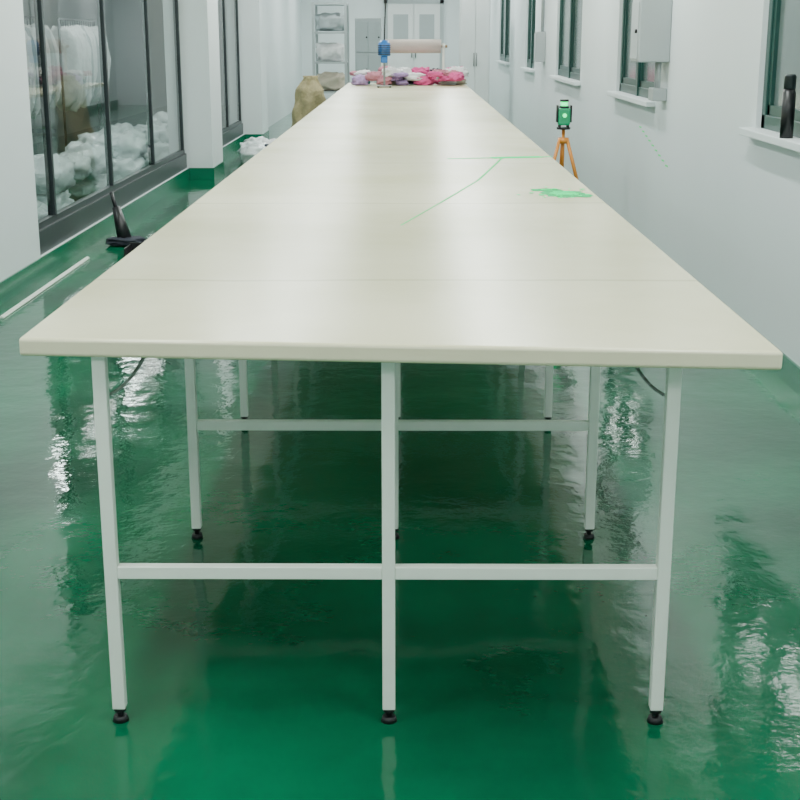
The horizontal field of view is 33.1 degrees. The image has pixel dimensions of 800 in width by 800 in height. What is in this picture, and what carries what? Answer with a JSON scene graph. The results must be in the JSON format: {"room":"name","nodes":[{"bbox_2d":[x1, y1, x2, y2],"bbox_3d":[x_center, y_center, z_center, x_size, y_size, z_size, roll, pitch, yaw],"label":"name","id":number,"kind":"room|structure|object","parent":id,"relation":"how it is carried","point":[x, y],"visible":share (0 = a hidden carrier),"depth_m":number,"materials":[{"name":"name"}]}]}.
{"room":"textile factory","nodes":[
{"label":"textile factory","id":0,"kind":"room"},
{"bbox_2d":[23,0,166,143],"bbox_3d":[-5.230,-3.581,13.045,0.200,3.000,33.000,0,15,0],"label":"wall","id":1,"kind":"structure","parent":0,"point":[123,18],"depth_m":24.32,"materials":[{"name":"grey paint"}]},
{"bbox_2d":[0,0,301,281],"bbox_3d":[-2.185,-3.577,13.030,0.450,3.000,33.000,0,15,0],"label":"wall","id":2,"kind":"structure","parent":0,"point":[270,44],"depth_m":13.87,"materials":[{"name":"paint"}]},
{"bbox_2d":[33,0,186,254],"bbox_3d":[-2.292,-2.854,10.895,0.100,2.480,5.900,0,15,0],"label":"window","id":3,"kind":"structure","parent":2,"relation":"in","point":[58,226],"depth_m":10.38,"materials":[{"name":"metal"}]},
{"bbox_2d":[0,130,268,304],"bbox_3d":[-2.105,-0.882,8.584,0.262,0.120,23.010,0,15,0],"label":"baseboard","id":4,"kind":"structure","parent":2,"relation":"attached to","point":[17,282],"depth_m":9.79,"materials":[{"name":"green paint"}]},
{"bbox_2d":[220,0,242,145],"bbox_3d":[-2.261,-4.382,16.541,0.100,2.480,4.200,0,15,0],"label":"window","id":5,"kind":"structure","parent":2,"relation":"in","point":[230,132],"depth_m":17.52,"materials":[{"name":"metal"}]},
{"bbox_2d":[218,0,459,104],"bbox_3d":[-1.593,-7.912,29.051,7.300,3.000,0.200,0,15,0],"label":"wall","id":6,"kind":"structure","parent":0,"point":[357,8],"depth_m":28.94,"materials":[{"name":"paint"}]},
{"bbox_2d":[384,0,443,68],"bbox_3d":[0.296,-7.483,28.997,1.280,2.200,0.100,0,15,0],"label":"door","id":7,"kind":"structure","parent":6,"relation":"in","point":[405,19],"depth_m":28.85,"materials":[{"name":"white metal"}]},
{"bbox_2d":[0,105,799,799],"bbox_3d":[-1.655,-2.080,13.432,7.350,0.100,33.400,0,15,0],"label":"floor","id":8,"kind":"structure","parent":0,"point":[238,689],"depth_m":3.64,"materials":[{"name":"green paint"}]},
{"bbox_2d":[37,200,47,219],"bbox_3d":[-2.929,-1.469,9.916,0.664,0.553,1.121,0,15,0],"label":"plastic bags","id":9,"kind":"object","parent":8,"relation":"on","point":[42,208],"visible":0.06,"depth_m":10.14},
{"bbox_2d":[24,16,61,118],"bbox_3d":[-4.122,-3.340,14.710,0.500,1.665,1.940,0,15,0],"label":"rail","id":10,"kind":"object","parent":8,"relation":"on","point":[54,81],"visible":0.23,"depth_m":14.85,"materials":[{"name":"fabric"}]},
{"bbox_2d":[0,256,89,318],"bbox_3d":[-2.113,-0.700,8.110,0.030,0.016,2.000,0,15,0],"label":"trim strip","id":11,"kind":"object","parent":8,"relation":"on","point":[82,261],"visible":1,"depth_m":7.92,"materials":[{"name":"white metal"}]},
{"bbox_2d":[33,153,75,209],"bbox_3d":[-2.886,-1.720,10.840,0.619,0.554,0.971,0,15,0],"label":"plastic bags","id":12,"kind":"object","parent":8,"relation":"on","point":[64,173],"visible":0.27,"depth_m":10.59},
{"bbox_2d":[50,18,110,154],"bbox_3d":[-4.108,-4.045,17.316,0.500,1.665,1.940,0,15,0],"label":"rail","id":13,"kind":"object","parent":8,"relation":"on","point":[78,45],"visible":0.86,"depth_m":16.57,"materials":[{"name":"fabric"}]},
{"bbox_2d":[59,141,115,199],"bbox_3d":[-2.861,-2.061,12.133,0.635,0.538,1.374,0,15,0],"label":"plastic bags","id":14,"kind":"object","parent":8,"relation":"on","point":[90,165],"visible":0.59,"depth_m":11.94},
{"bbox_2d":[77,129,147,181],"bbox_3d":[-2.871,-2.400,13.368,0.750,0.545,0.956,0,15,0],"label":"plastic bags","id":15,"kind":"object","parent":8,"relation":"on","point":[130,146],"visible":0.4,"depth_m":13.22},
{"bbox_2d":[97,122,148,165],"bbox_3d":[-2.959,-2.682,14.374,0.557,0.565,1.021,0,15,0],"label":"plastic bags","id":16,"kind":"object","parent":8,"relation":"on","point":[118,128],"visible":0.09,"depth_m":14.20},
{"bbox_2d":[105,192,146,245],"bbox_3d":[-1.964,-1.295,9.631,0.307,0.364,0.257,0,15,0],"label":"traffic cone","id":17,"kind":"object","parent":8,"relation":"on","point":[124,237],"visible":0.85,"depth_m":9.62,"materials":[{"name":"black plastic"}]},
{"bbox_2d":[123,242,142,256],"bbox_3d":[-1.742,-1.056,9.312,0.260,0.074,0.412,0,15,0],"label":"dustpan","id":18,"kind":"object","parent":8,"relation":"on","point":[132,245],"visible":0.22,"depth_m":9.31,"materials":[{"name":"black plastic"}]},
{"bbox_2d":[133,123,168,160],"bbox_3d":[-2.868,-2.994,15.663,0.576,0.494,1.129,6,16,22],"label":"plastic bags","id":19,"kind":"object","parent":8,"relation":"on","point":[161,137],"visible":0.31,"depth_m":15.43},
{"bbox_2d":[146,111,167,127],"bbox_3d":[-2.857,-3.354,16.879,0.716,0.554,1.033,0,15,0],"label":"plastic bags","id":20,"kind":"object","parent":8,"relation":"on","point":[159,117],"visible":0.03,"depth_m":16.79},
{"bbox_2d":[237,136,275,163],"bbox_3d":[-1.674,-3.055,16.393,0.646,0.233,1.695,0,15,0],"label":"plastic bags","id":21,"kind":"object","parent":8,"relation":"on","point":[252,146],"visible":0.47,"depth_m":15.84,"materials":[{"name":"white plastic"}]},
{"bbox_2d":[291,76,325,126],"bbox_3d":[-1.001,-2.968,14.531,0.414,1.040,0.402,0,15,0],"label":"woven sack","id":22,"kind":"object","parent":8,"relation":"on","point":[309,94],"visible":0.3,"depth_m":14.35,"materials":[{"name":"beige fabric"}]},
{"bbox_2d":[311,2,349,93],"bbox_3d":[-1.086,-5.263,21.270,0.540,1.950,0.840,0,15,0],"label":"metal shelving rack","id":23,"kind":"object","parent":8,"relation":"on","point":[326,53],"visible":0.7,"depth_m":20.90,"materials":[{"name":"grey metal"}]},
{"bbox_2d":[355,18,381,82],"bbox_3d":[-0.549,-5.776,23.547,0.450,1.750,0.530,0,15,0],"label":"locker","id":24,"kind":"object","parent":8,"relation":"on","point":[368,31],"visible":0.42,"depth_m":23.19,"materials":[{"name":"grey metal"}]},
{"bbox_2d":[19,83,782,724],"bbox_3d":[0.030,-1.685,10.122,1.516,0.865,15.380,0,15,0],"label":"table","id":25,"kind":"object","parent":8,"relation":"on","point":[303,252],"visible":1,"depth_m":3.35,"materials":[{"name":"beige laminate"}]},
{"bbox_2d":[377,0,391,87],"bbox_3d":[-0.185,-4.732,15.640,0.180,2.136,0.303,0,15,0],"label":"machine","id":26,"kind":"object","parent":25,"relation":"on","point":[384,45],"visible":1,"depth_m":15.74,"materials":[{"name":"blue metal"}]},
{"bbox_2d":[350,65,468,84],"bbox_3d":[0.105,-4.019,16.634,1.500,0.231,0.757,1,15,2],"label":"fabric pile","id":27,"kind":"object","parent":25,"relation":"on","point":[454,75],"visible":0.99,"depth_m":16.43,"materials":[{"name":"pink fabric"}]},
{"bbox_2d":[381,39,446,69],"bbox_3d":[0.162,-4.308,17.118,0.880,0.545,0.300,0,15,0],"label":"stand","id":28,"kind":"object","parent":25,"relation":"on","point":[397,45],"visible":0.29,"depth_m":17.00,"materials":[{"name":"white metal"}]},
{"bbox_2d":[401,156,592,224],"bbox_3d":[0.448,-0.893,5.533,0.652,0.003,2.621,1,15,5],"label":"light","id":29,"kind":"object","parent":25,"relation":"on","point":[560,193],"visible":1,"depth_m":5.23,"materials":[{"name":"green"}]},
{"bbox_2d":[459,0,490,103],"bbox_3d":[1.163,-5.311,21.064,0.460,2.150,0.548,0,15,0],"label":"tall cabinet","id":30,"kind":"object","parent":8,"relation":"on","point":[474,15],"visible":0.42,"depth_m":20.77,"materials":[{"name":"white metal"}]},
{"bbox_2d":[553,99,578,179],"bbox_3d":[1.182,-1.692,9.870,0.548,1.010,0.477,0,15,0],"label":"laser level","id":31,"kind":"object","parent":8,"relation":"on","point":[563,113],"visible":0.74,"depth_m":9.69,"materials":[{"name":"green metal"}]},
{"bbox_2d":[489,0,799,365],"bbox_3d":[1.845,-3.572,13.009,0.250,3.000,33.000,0,15,0],"label":"wall","id":32,"kind":"structure","parent":0,"point":[725,206],"depth_m":7.75,"materials":[{"name":"paint"}]},
{"bbox_2d":[495,60,509,64],"bbox_3d":[1.741,-5.765,22.983,0.065,0.035,2.720,0,15,0],"label":"trim","id":33,"kind":"structure","parent":32,"relation":"attached to","point":[496,61],"depth_m":22.61,"materials":[{"name":"paint"}]},
{"bbox_2d":[500,0,510,61],"bbox_3d":[1.826,-6.468,22.793,0.075,1.420,2.600,0,15,0],"label":"window","id":34,"kind":"structure","parent":32,"relation":"in","point":[505,4],"depth_m":22.87,"materials":[{"name":"clear glass"}]},
{"bbox_2d":[520,67,534,71],"bbox_3d":[1.715,-4.460,18.157,0.065,0.035,1.520,0,15,0],"label":"trim","id":35,"kind":"structure","parent":32,"relation":"attached to","point":[521,68],"depth_m":17.95,"materials":[{"name":"paint"}]},
{"bbox_2d":[527,0,535,68],"bbox_3d":[1.800,-5.162,17.966,0.075,1.420,1.400,0,15,0],"label":"window","id":36,"kind":"structure","parent":32,"relation":"in","point":[531,3],"depth_m":18.16,"materials":[{"name":"clear glass"}]},
{"bbox_2d":[534,0,545,61],"bbox_3d":[1.678,-4.969,15.973,0.117,1.850,0.250,0,15,0],"label":"electrical box","id":37,"kind":"object","parent":32,"relation":"attached to","point":[539,37],"visible":1,"depth_m":16.06,"materials":[{"name":"grey metal"}]},
{"bbox_2d":[549,75,580,85],"bbox_3d":[1.692,-3.310,13.910,0.065,0.035,2.320,0,15,0],"label":"window sill","id":38,"kind":"structure","parent":32,"relation":"attached to","point":[558,78],"depth_m":13.49,"materials":[{"name":"paint"}]},
{"bbox_2d":[558,0,582,80],"bbox_3d":[1.777,-4.012,13.719,0.075,1.420,2.200,0,15,0],"label":"window","id":39,"kind":"structure","parent":32,"relation":"in","point":[570,19],"depth_m":13.79,"materials":[{"name":"clear glass"}]},
{"bbox_2d":[607,91,655,106],"bbox_3d":[1.670,-2.200,9.807,0.065,0.035,1.820,0,15,0],"label":"window sill","id":40,"kind":"structure","parent":32,"relation":"attached to","point":[633,99],"depth_m":9.53,"materials":[{"name":"paint"}]},
{"bbox_2d":[619,0,654,97],"bbox_3d":[1.755,-2.902,9.617,0.075,1.420,1.700,0,15,0],"label":"window","id":41,"kind":"structure","parent":32,"relation":"in","point":[636,78],"depth_m":10.26,"materials":[{"name":"clear glass"}]},
{"bbox_2d":[630,0,672,100],"bbox_3d":[1.586,-2.870,8.404,0.220,1.950,0.300,0,15,0],"label":"electrical box","id":42,"kind":"object","parent":32,"relation":"attached to","point":[651,23],"visible":1,"depth_m":8.42,"materials":[{"name":"grey metal"}]},
{"bbox_2d":[639,126,667,166],"bbox_3d":[1.697,-1.710,9.033,0.001,0.186,1.130,0,15,0],"label":"light","id":43,"kind":"object","parent":32,"relation":"attached to","point":[639,126],"visible":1,"depth_m":9.00,"materials":[{"name":"green"}]},
{"bbox_2d":[653,243,799,395],"bbox_3d":[1.714,-2.177,13.387,0.012,0.110,33.000,0,15,0],"label":"baseboard","id":44,"kind":"structure","parent":32,"relation":"attached to","point":[789,373],"depth_m":5.76,"materials":[{"name":"green paint"}]},
{"bbox_2d":[738,127,799,151],"bbox_3d":[1.647,-1.071,5.632,0.065,0.035,1.670,0,15,0],"label":"window sill","id":45,"kind":"structure","parent":32,"relation":"attached to","point":[793,144],"depth_m":5.90,"materials":[{"name":"paint"}]},
{"bbox_2d":[779,74,796,138],"bbox_3d":[1.647,-1.246,5.704,0.056,0.265,0.056,0,15,0],"label":"bottle","id":46,"kind":"object","parent":45,"relation":"on","point":[789,92],"visible":1,"depth_m":5.68,"materials":[{"name":"black plastic"}]},
{"bbox_2d":[761,0,799,137],"bbox_3d":[1.732,-1.773,5.442,0.075,1.420,1.550,0,15,0],"label":"window","id":47,"kind":"structure","parent":32,"relation":"in","point":[782,58],"depth_m":6.13,"materials":[{"name":"clear glass"}]}
]}

